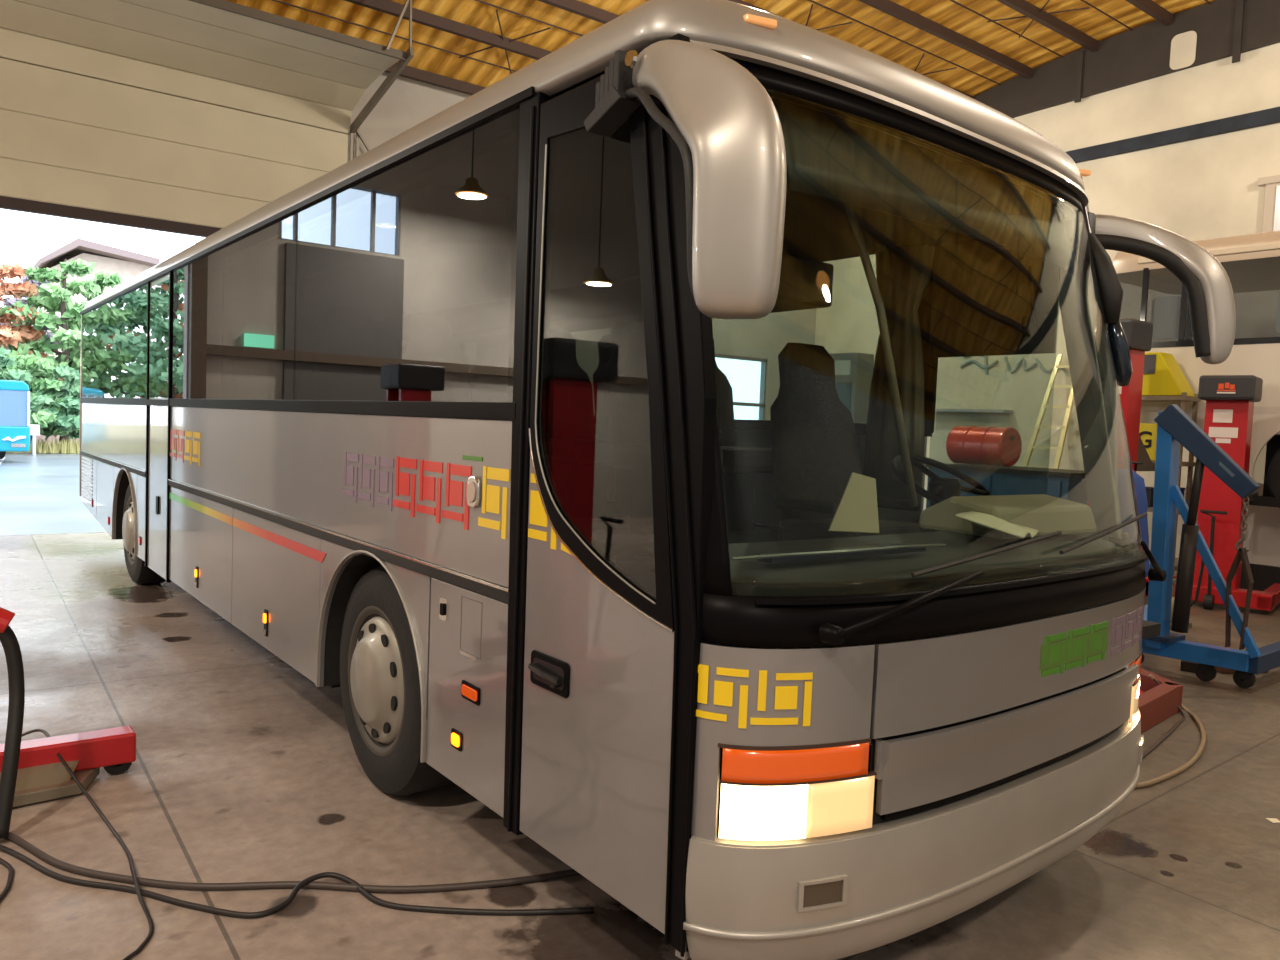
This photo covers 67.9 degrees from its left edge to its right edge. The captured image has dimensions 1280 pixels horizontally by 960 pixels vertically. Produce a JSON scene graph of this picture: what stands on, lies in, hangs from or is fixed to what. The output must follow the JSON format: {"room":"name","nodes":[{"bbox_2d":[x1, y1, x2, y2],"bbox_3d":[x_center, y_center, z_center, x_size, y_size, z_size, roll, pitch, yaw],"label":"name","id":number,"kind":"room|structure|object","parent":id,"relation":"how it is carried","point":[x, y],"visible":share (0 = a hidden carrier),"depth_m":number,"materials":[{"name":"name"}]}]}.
{"room":"auto repair garage","nodes":[
{"label":"auto repair garage","id":0,"kind":"room"},
{"bbox_2d":[0,453,106,534],"bbox_3d":[-14.482,0.008,21.586,120.000,0.180,22.850,0,4,-37],"label":"ground","id":1,"kind":"structure","parent":0,"point":[39,493],"depth_m":17.36,"materials":[{"name":"concrete"}]},
{"bbox_2d":[0,380,29,458],"bbox_3d":[-22.091,-1.951,28.737,11.195,2.250,2.720,5,4,37],"label":"city bus","id":2,"kind":"object","parent":1,"relation":"on","point":[14,395],"visible":1,"depth_m":26.21,"materials":[{"name":"teal paint"}]},
{"bbox_2d":[29,425,39,454],"bbox_3d":[-19.525,-1.297,30.644,0.300,0.970,0.120,0,4,-37],"label":"marker post","id":3,"kind":"object","parent":1,"relation":"on","point":[34,429],"visible":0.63,"depth_m":30.61,"materials":[{"name":"white"}]},
{"bbox_2d":[0,27,816,419],"bbox_3d":[-5.791,-2.893,13.493,24.000,7.200,0.200,0,4,-37],"label":"wall","id":4,"kind":"structure","parent":0,"point":[407,103],"depth_m":17.11,"materials":[{"name":"paint"}]},
{"bbox_2d":[0,196,221,237],"bbox_3d":[-6.234,-3.419,12.918,5.800,0.140,0.100,0,4,-37],"label":"trim","id":5,"kind":"structure","parent":4,"relation":"attached to","point":[9,203],"depth_m":12.32,"materials":[{"name":"brown metal"}]},
{"bbox_2d":[0,0,413,228],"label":"door","id":6,"kind":"structure","parent":4,"relation":"in","point":[69,139],"depth_m":12.37,"materials":[{"name":"brown metal"}]},
{"bbox_2d":[715,354,766,419],"bbox_3d":[1.310,-0.933,19.061,3.230,3.210,0.100,0,4,-37],"label":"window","id":7,"kind":"structure","parent":4,"relation":"in","point":[761,405],"depth_m":19.86,"materials":[{"name":"grey metal"}]},
{"bbox_2d":[272,0,1210,84],"bbox_3d":[-0.233,-5.900,6.207,24.000,2.288,18.415,0,4,-37],"label":"trim","id":8,"kind":"structure","parent":4,"relation":"attached to","point":[812,1],"depth_m":14.46,"materials":[{"name":"brown metal"}]},
{"bbox_2d":[0,532,1279,959],"bbox_3d":[-0.105,1.474,6.082,24.400,0.200,19.350,0,4,-37],"label":"floor","id":9,"kind":"structure","parent":0,"point":[244,769],"depth_m":3.96,"materials":[{"name":"concrete"}]},
{"bbox_2d":[0,858,13,901],"bbox_3d":[-2.363,1.446,3.136,0.450,0.016,1.131,1,4,-27],"label":"cable","id":10,"kind":"object","parent":9,"relation":"on","point":[6,864],"visible":1,"depth_m":3.42,"materials":[{"name":"black plastic"}]},
{"bbox_2d":[0,607,24,838],"bbox_3d":[-2.569,0.943,3.740,0.260,0.909,0.254,0,4,-37],"label":"hose","id":11,"kind":"object","parent":9,"relation":"on","point":[8,639],"visible":1,"depth_m":3.79,"materials":[{"name":"black rubber"}]},
{"bbox_2d":[0,760,99,806],"bbox_3d":[-2.688,1.291,4.172,0.578,0.160,0.359,0,4,-37],"label":"guard","id":12,"kind":"object","parent":9,"relation":"on","point":[40,783],"visible":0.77,"depth_m":4.15,"materials":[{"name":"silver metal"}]},
{"bbox_2d":[0,726,135,774],"bbox_3d":[-3.254,0.215,4.351,1.537,2.260,1.100,0,4,-37],"label":"lift","id":13,"kind":"object","parent":9,"relation":"on","point":[113,749],"visible":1,"depth_m":4.33,"materials":[{"name":"red metal"}]},
{"bbox_2d":[22,729,153,959],"bbox_3d":[-2.265,1.327,3.809,0.320,0.184,2.610,0,4,-35],"label":"cable","id":14,"kind":"object","parent":9,"relation":"on","point":[137,887],"visible":0.88,"depth_m":3.65,"materials":[{"name":"black plastic"}]},
{"bbox_2d":[6,832,580,892],"bbox_3d":[-1.419,1.448,3.655,3.275,0.026,0.544,2,3,3],"label":"cable","id":15,"kind":"object","parent":9,"relation":"on","point":[19,841],"visible":0.87,"depth_m":3.44,"materials":[{"name":"grey plastic"}]},
{"bbox_2d":[0,845,593,917],"bbox_3d":[-1.573,1.448,3.429,2.813,0.043,0.341,3,3,9],"label":"cable","id":16,"kind":"object","parent":9,"relation":"on","point":[23,858],"visible":1,"depth_m":3.33,"materials":[{"name":"black plastic"}]},
{"bbox_2d":[79,0,1235,959],"bbox_3d":[-2.097,-0.355,7.633,3.200,3.110,11.701,0,4,-37],"label":"coach","id":17,"kind":"object","parent":9,"relation":"on","point":[353,420],"visible":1,"depth_m":3.29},
{"bbox_2d":[451,728,462,750],"bbox_3d":[-0.680,0.965,3.536,0.007,0.069,0.084,0,4,-37],"label":"lamp","id":18,"kind":"object","parent":17,"relation":"attached to","point":[456,733],"depth_m":3.52,"materials":[{"name":"orange"}]},
{"bbox_2d":[461,680,480,705],"bbox_3d":[-0.612,0.770,3.446,0.007,0.064,0.139,0,4,-37],"label":"marker lamp","id":19,"kind":"object","parent":17,"relation":"attached to","point":[470,689],"depth_m":3.43,"materials":[{"name":"orange"}]},
{"bbox_2d":[466,476,480,507],"bbox_3d":[-0.599,0.043,3.408,0.022,0.115,0.088,0,4,-37],"label":"lamp","id":20,"kind":"object","parent":17,"relation":"attached to","point":[473,494],"depth_m":3.39,"materials":[{"name":"beige"}]},
{"bbox_2d":[632,40,786,319],"bbox_3d":[0.087,-0.763,2.347,0.220,0.761,0.735,0,4,-34],"label":"mirror","id":21,"kind":"object","parent":17,"relation":"attached to","point":[709,152],"depth_m":2.11,"materials":[{"name":"silver metal"}]},
{"bbox_2d":[720,446,772,472],"bbox_3d":[0.525,-0.124,5.545,0.450,0.140,0.480,0,4,-37],"label":"seat cushion","id":22,"kind":"object","parent":17,"relation":"on","point":[736,459],"depth_m":5.31,"materials":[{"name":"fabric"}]},
{"bbox_2d":[743,14,776,28],"bbox_3d":[0.338,-1.294,2.687,0.103,0.024,0.030,1,4,-23],"label":"marker lamp","id":23,"kind":"object","parent":17,"relation":"attached to","point":[752,21],"depth_m":2.67,"materials":[{"name":"brown"}]},
{"bbox_2d":[796,874,847,911],"bbox_3d":[0.475,1.075,2.476,0.145,0.076,0.015,1,4,-20],"label":"fog lamp","id":24,"kind":"object","parent":17,"relation":"attached to","point":[814,892],"depth_m":2.47,"materials":[{"name":"silver metal"}]},
{"bbox_2d":[757,543,925,563],"bbox_3d":[0.629,0.220,2.891,0.700,0.020,0.060,0,4,-37],"label":"vent","id":25,"kind":"object","parent":17,"relation":"attached to","point":[903,553],"depth_m":2.89,"materials":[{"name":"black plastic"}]},
{"bbox_2d":[828,472,878,533],"bbox_3d":[0.744,0.078,3.304,0.174,0.208,0.062,2,3,3],"label":"cardboard sign","id":26,"kind":"object","parent":17,"relation":"on","point":[857,510],"visible":1,"depth_m":3.29,"materials":[{"name":"beige cardboard"}]},
{"bbox_2d":[777,518,931,540],"bbox_3d":[0.998,0.262,4.401,0.580,0.140,0.480,0,4,-37],"label":"seat cushion","id":27,"kind":"object","parent":17,"relation":"on","point":[789,529],"depth_m":4.29,"materials":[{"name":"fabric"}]},
{"bbox_2d":[864,245,934,481],"bbox_3d":[1.307,-0.581,4.815,0.160,1.160,0.325,0,4,-37],"label":"curtain","id":28,"kind":"object","parent":17,"relation":"hanging from","point":[903,272],"depth_m":4.74,"materials":[{"name":"brown fabric"}]},
{"bbox_2d":[928,212,1063,357],"bbox_3d":[1.663,-0.899,4.492,0.015,0.620,0.660,0,4,-37],"label":"window blind","id":29,"kind":"object","parent":17,"relation":"hanging from","point":[980,296],"depth_m":4.50,"materials":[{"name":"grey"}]},
{"bbox_2d":[955,511,1037,538],"bbox_3d":[1.289,0.164,3.428,0.238,0.079,0.260,4,4,32],"label":"paper sheet","id":30,"kind":"object","parent":17,"relation":"on","point":[980,519],"visible":0.99,"depth_m":3.42,"materials":[{"name":"beige paper"}]},
{"bbox_2d":[1079,169,1090,176],"bbox_3d":[1.850,-1.295,4.002,0.103,0.024,0.030,1,4,-23],"label":"marker lamp","id":31,"kind":"object","parent":17,"relation":"attached to","point":[1082,172],"depth_m":4.00,"materials":[{"name":"brown"}]},
{"bbox_2d":[1107,319,1132,385],"bbox_3d":[2.054,-0.558,4.073,0.133,0.311,0.077,1,4,-23],"label":"mirror","id":32,"kind":"object","parent":17,"relation":"attached to","point":[1118,340],"depth_m":4.05,"materials":[{"name":"blue mirror"}]},
{"bbox_2d":[1137,735,1143,764],"bbox_3d":[1.971,1.061,3.742,0.015,0.076,0.149,4,4,30],"label":"fog lamp","id":33,"kind":"object","parent":17,"relation":"attached to","point":[1141,740],"depth_m":3.68,"materials":[{"name":"silver metal"}]},
{"bbox_2d":[1095,214,1235,363],"bbox_3d":[2.238,-0.841,4.174,0.694,0.655,0.150,3,3,11],"label":"mirror","id":34,"kind":"object","parent":17,"relation":"attached to","point":[1207,285],"depth_m":4.09,"materials":[{"name":"silver metal"}]},
{"bbox_2d":[830,352,873,422],"bbox_3d":[4.208,-0.925,19.707,0.560,3.350,0.950,0,4,-37],"label":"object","id":35,"kind":"object","parent":9,"relation":"on","point":[853,371],"visible":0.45,"depth_m":19.27,"materials":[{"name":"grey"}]},
{"bbox_2d":[926,463,1087,508],"bbox_3d":[5.522,0.485,13.864,1.500,1.320,2.300,0,4,-37],"label":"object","id":36,"kind":"object","parent":9,"relation":"on","point":[1066,484],"visible":0.34,"depth_m":13.09,"materials":[{"name":"blue painted metal"}]},
{"bbox_2d":[946,426,1021,466],"bbox_3d":[5.055,-0.502,13.975,0.584,0.584,0.920,0,4,-37],"label":"drum","id":37,"kind":"object","parent":36,"relation":"on","point":[973,445],"visible":1,"depth_m":13.74,"materials":[{"name":"red metal"}]},
{"bbox_2d":[1022,354,1073,468],"bbox_3d":[6.725,-0.528,15.906,1.045,3.219,0.750,0,4,-37],"label":"ladder","id":38,"kind":"object","parent":9,"relation":"on","point":[1057,365],"visible":0.52,"depth_m":15.97,"materials":[{"name":"yellow wood"}]},
{"bbox_2d":[1081,319,1176,596],"bbox_3d":[5.602,-0.237,10.984,1.460,3.100,1.045,0,4,-37],"label":"lift","id":39,"kind":"object","parent":9,"relation":"on","point":[1138,333],"visible":0.16,"depth_m":10.61,"materials":[{"name":"red painted metal"},{"name":"dark metal"},{"name":"black rubber"}]},
{"bbox_2d":[1118,458,1142,468],"bbox_3d":[4.459,0.595,8.833,0.420,1.600,0.420,0,4,-37],"label":"coat stand","id":40,"kind":"object","parent":9,"relation":"on","point":[1125,462],"visible":0.1,"depth_m":8.77,"materials":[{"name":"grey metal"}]},
{"bbox_2d":[1118,468,1148,576],"bbox_3d":[4.459,0.384,8.832,0.262,0.980,0.532,0,4,-37],"label":"blue overalls","id":41,"kind":"object","parent":40,"relation":"hanging from","point":[1125,493],"visible":0.27,"depth_m":8.67,"materials":[{"name":"blue fabric"}]},
{"bbox_2d":[1138,668,1182,733],"bbox_3d":[3.022,1.403,6.181,1.781,0.180,0.712,-1,5,-45],"label":"lift foot","id":42,"kind":"object","parent":9,"relation":"on","point":[1156,703],"visible":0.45,"depth_m":5.99,"materials":[{"name":"red metal"}]},
{"bbox_2d":[1142,678,1185,758],"bbox_3d":[2.571,1.438,5.159,0.229,0.219,2.750,5,4,41],"label":"cable","id":43,"kind":"object","parent":9,"relation":"on","point":[1179,722],"visible":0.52,"depth_m":5.70,"materials":[{"name":"grey plastic"}]},
{"bbox_2d":[1135,674,1205,787],"bbox_3d":[2.513,1.434,5.121,3.165,0.227,0.626,-1,4,-42],"label":"cable","id":44,"kind":"object","parent":9,"relation":"on","point":[1198,753],"visible":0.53,"depth_m":5.16,"materials":[{"name":"brown plastic"}]},
{"bbox_2d":[1141,392,1200,574],"bbox_3d":[6.019,0.143,11.285,0.380,2.340,0.880,0,4,-37],"label":"shelf","id":45,"kind":"object","parent":9,"relation":"on","point":[1184,398],"visible":0.26,"depth_m":10.98,"materials":[{"name":"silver metal"}]},
{"bbox_2d":[1139,423,1156,460],"bbox_3d":[5.983,-0.459,11.356,0.307,0.430,0.500,0,4,-37],"label":"box","id":46,"kind":"object","parent":45,"relation":"on","point":[1147,431],"visible":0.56,"depth_m":11.13,"materials":[{"name":"yellow plastic"}]},
{"bbox_2d":[1145,487,1153,506],"bbox_3d":[5.996,0.197,11.298,0.250,0.230,0.250,0,4,-37],"label":"storage box","id":47,"kind":"object","parent":45,"relation":"on","point":[1149,490],"visible":0.29,"depth_m":11.15,"materials":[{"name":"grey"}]},
{"bbox_2d":[1142,352,1194,396],"bbox_3d":[6.087,-1.239,11.192,0.335,0.505,0.755,0,4,-37],"label":"bin","id":48,"kind":"object","parent":45,"relation":"on","point":[1162,375],"visible":0.49,"depth_m":11.03,"materials":[{"name":"yellow plastic"}]},
{"bbox_2d":[1170,560,1203,629],"bbox_3d":[5.130,1.035,9.029,0.300,0.752,0.463,0,4,-37],"label":"jack","id":49,"kind":"object","parent":9,"relation":"on","point":[1202,562],"visible":0.23,"depth_m":8.89,"materials":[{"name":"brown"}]},
{"bbox_2d":[1180,660,1198,672],"bbox_3d":[4.264,1.374,7.364,0.120,0.200,0.160,4,4,32],"label":"machine","id":50,"kind":"object","parent":9,"relation":"on","point":[1187,666],"visible":0.42,"depth_m":7.30,"materials":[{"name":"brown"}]},
{"bbox_2d":[1112,231,1279,507],"bbox_3d":[10.308,-0.902,8.163,2.530,3.270,11.960,0,4,-37],"label":"coach","id":51,"kind":"object","parent":9,"relation":"on","point":[1251,262],"visible":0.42,"depth_m":11.01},
{"bbox_2d":[1151,296,1187,338],"bbox_3d":[6.376,-1.957,11.448,0.040,0.500,0.420,0,4,-37],"label":"window blind","id":52,"kind":"object","parent":51,"relation":"hanging from","point":[1165,311],"depth_m":11.46,"materials":[{"name":"grey"}]},
{"bbox_2d":[1275,290,1279,332],"bbox_3d":[7.188,-1.863,10.386,0.040,0.500,0.400,0,4,-37],"label":"window blind","id":53,"kind":"object","parent":51,"relation":"hanging from","point":[1277,326],"depth_m":10.52,"materials":[{"name":"grey"}]},
{"bbox_2d":[1141,404,1279,687],"bbox_3d":[4.557,0.443,7.714,1.806,2.039,1.481,0,4,-37],"label":"crane","id":54,"kind":"object","parent":9,"relation":"on","point":[1175,427],"visible":0.77,"depth_m":7.03,"materials":[{"name":"blue metal"}]},
{"bbox_2d":[1225,548,1253,649],"bbox_3d":[4.279,0.845,6.798,0.070,0.723,0.159,0,4,-37],"label":"strap","id":55,"kind":"object","parent":54,"relation":"hanging from","point":[1240,555],"visible":1,"depth_m":6.77,"materials":[{"name":"brown fabric"}]},
{"bbox_2d":[1214,646,1235,673],"bbox_3d":[4.526,1.385,7.351,0.140,0.200,0.120,2,3,-7],"label":"machine","id":56,"kind":"object","parent":9,"relation":"on","point":[1221,670],"visible":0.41,"depth_m":7.30,"materials":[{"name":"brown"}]},
{"bbox_2d":[1174,375,1279,610],"bbox_3d":[6.546,0.125,10.587,1.100,2.500,1.537,5,4,40],"label":"lift","id":57,"kind":"object","parent":9,"relation":"on","point":[1230,399],"visible":0.73,"depth_m":10.19,"materials":[{"name":"red painted metal"},{"name":"dark metal"},{"name":"black rubber"}]},
{"bbox_2d":[1177,480,1279,590],"bbox_3d":[7.383,0.677,11.579,0.420,1.350,1.896,0,4,-37],"label":"panel","id":58,"kind":"object","parent":9,"relation":"on","point":[1262,533],"visible":0.14,"depth_m":11.27,"materials":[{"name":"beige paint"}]},
{"bbox_2d":[1266,818,1279,822],"bbox_3d":[2.960,1.589,4.436,0.050,0.003,0.050,2,3,-1],"label":"paper scrap","id":59,"kind":"object","parent":9,"relation":"on","point":[1273,820],"visible":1,"depth_m":4.44,"materials":[{"name":"beige paper"}]},
{"bbox_2d":[226,0,1215,96],"bbox_3d":[0.165,-5.659,5.687,24.400,2.902,19.400,0,4,-37],"label":"ceiling","id":60,"kind":"structure","parent":0,"point":[947,13],"depth_m":14.52,"materials":[{"name":"wood"}]},
{"bbox_2d":[815,43,1279,557],"bbox_3d":[9.668,-2.959,13.195,0.200,8.600,19.400,0,4,-37],"label":"wall","id":61,"kind":"structure","parent":0,"point":[1207,187],"depth_m":15.22,"materials":[{"name":"paint"}]},
{"bbox_2d":[344,0,1172,98],"bbox_3d":[0.105,-5.682,5.766,24.000,2.677,18.490,0,4,-37],"label":"trim","id":62,"kind":"structure","parent":61,"relation":"attached to","point":[1149,7],"depth_m":14.40,"materials":[{"name":"brown metal"}]},
{"bbox_2d":[935,409,1012,412],"bbox_3d":[6.053,-1.275,17.522,0.300,0.050,1.600,0,4,-37],"label":"trim","id":63,"kind":"structure","parent":61,"relation":"attached to","point":[936,410],"depth_m":17.27,"materials":[{"name":"grey paint"}]},
{"bbox_2d":[960,356,1069,375],"bbox_3d":[6.640,-2.075,16.948,0.056,0.489,2.130,0,4,-37],"label":"graffiti","id":64,"kind":"object","parent":61,"relation":"attached to","point":[1040,365],"visible":0.85,"depth_m":16.92,"materials":[{"name":"grey paint"}]},
{"bbox_2d":[974,0,1279,117],"bbox_3d":[10.254,-5.856,12.124,0.130,2.250,15.000,0,4,-37],"label":"trim","id":65,"kind":"structure","parent":61,"relation":"attached to","point":[1223,28],"depth_m":15.12,"materials":[{"name":"metal"}]},
{"bbox_2d":[1066,106,1279,162],"bbox_3d":[10.456,-5.078,11.906,0.100,0.200,14.300,0,4,-37],"label":"trim","id":66,"kind":"structure","parent":61,"relation":"attached to","point":[1272,115],"depth_m":14.64,"materials":[{"name":"grey metal"}]},
{"bbox_2d":[1170,31,1196,69],"bbox_3d":[8.329,-6.587,14.582,0.012,0.530,0.370,0,4,-37],"label":"trim","id":67,"kind":"structure","parent":61,"relation":"attached to","point":[1183,45],"depth_m":14.57,"materials":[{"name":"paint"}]},
{"bbox_2d":[1257,175,1279,232],"bbox_3d":[9.699,-3.668,12.904,0.100,1.250,2.400,0,4,-37],"label":"window","id":68,"kind":"structure","parent":61,"relation":"in","point":[1271,216],"depth_m":13.68,"materials":[{"name":"beige wood"}]},
{"bbox_3d":[-37.768,-2.714,52.030,120.000,0.220,54.000,0,4,-37],"label":"ground","id":69,"kind":"structure","parent":0,"visible":0},
{"bbox_2d":[0,345,54,410],"bbox_3d":[-21.249,-2.665,30.963,3.702,3.510,4.005,0,4,-37],"label":"tree","id":70,"kind":"object","parent":69,"relation":"on","point":[36,403],"visible":0.33,"depth_m":31.11,"materials":[{"name":"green plant"}]},
{"bbox_2d":[0,276,62,361],"bbox_3d":[-22.960,-4.491,35.728,3.680,6.452,3.588,1,4,-20],"label":"tree","id":71,"kind":"object","parent":69,"relation":"on","point":[8,301],"visible":0.08,"depth_m":34.97,"materials":[{"name":"grey plant"}]},
{"bbox_2d":[0,261,65,379],"bbox_3d":[-22.466,-4.298,32.449,5.534,6.486,4.331,0,4,-37],"label":"tree","id":72,"kind":"object","parent":69,"relation":"on","point":[9,335],"visible":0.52,"depth_m":32.71,"materials":[{"name":"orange plant"}]},
{"bbox_2d":[0,354,79,442],"bbox_3d":[-20.396,-2.571,32.036,3.642,3.268,3.082,0,4,-37],"label":"tree","id":73,"kind":"object","parent":69,"relation":"on","point":[40,368],"visible":0.34,"depth_m":31.61,"materials":[{"name":"green broad leaves"},{"name":"bark"}]},
{"bbox_2d":[6,436,82,453],"bbox_3d":[-28.213,-1.179,25.902,27.629,0.550,1.867,0,4,-37],"label":"dry grass","id":74,"kind":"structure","parent":69,"relation":"on","point":[55,447],"depth_m":31.87,"materials":[{"name":"beige plant"}]},
{"bbox_2d":[0,258,100,440],"bbox_3d":[-20.460,-4.479,34.261,4.326,6.797,5.629,5,4,35],"label":"tree","id":75,"kind":"object","parent":69,"relation":"on","point":[54,298],"visible":0.53,"depth_m":33.55,"materials":[{"name":"green broad leaves"},{"name":"bark"}]},
{"bbox_2d":[29,365,79,446],"bbox_3d":[-19.804,-2.447,32.563,2.857,3.009,2.763,0,4,-37],"label":"tree","id":76,"kind":"object","parent":69,"relation":"on","point":[70,387],"visible":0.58,"depth_m":32.20,"materials":[{"name":"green plant"}]},
{"bbox_2d":[36,434,79,443],"bbox_3d":[-22.779,-2.673,39.833,9.400,2.350,1.900,0,4,-37],"label":"building","id":77,"kind":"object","parent":69,"relation":"on","point":[42,437],"visible":0.02,"depth_m":38.26,"materials":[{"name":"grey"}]},
{"bbox_2d":[19,238,159,357],"bbox_3d":[-25.326,-6.173,44.832,5.950,8.550,10.000,0,4,-37],"label":"house","id":78,"kind":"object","parent":69,"relation":"on","point":[128,264],"visible":0.25,"depth_m":40.93,"materials":[{"name":"grey"}]},
{"bbox_2d":[56,270,122,373],"bbox_3d":[-20.653,-4.536,35.915,4.594,6.704,5.083,2,3,-6],"label":"tree","id":79,"kind":"object","parent":69,"relation":"on","point":[100,279],"visible":0.1,"depth_m":35.45,"materials":[{"name":"green broad leaves"},{"name":"bark"}]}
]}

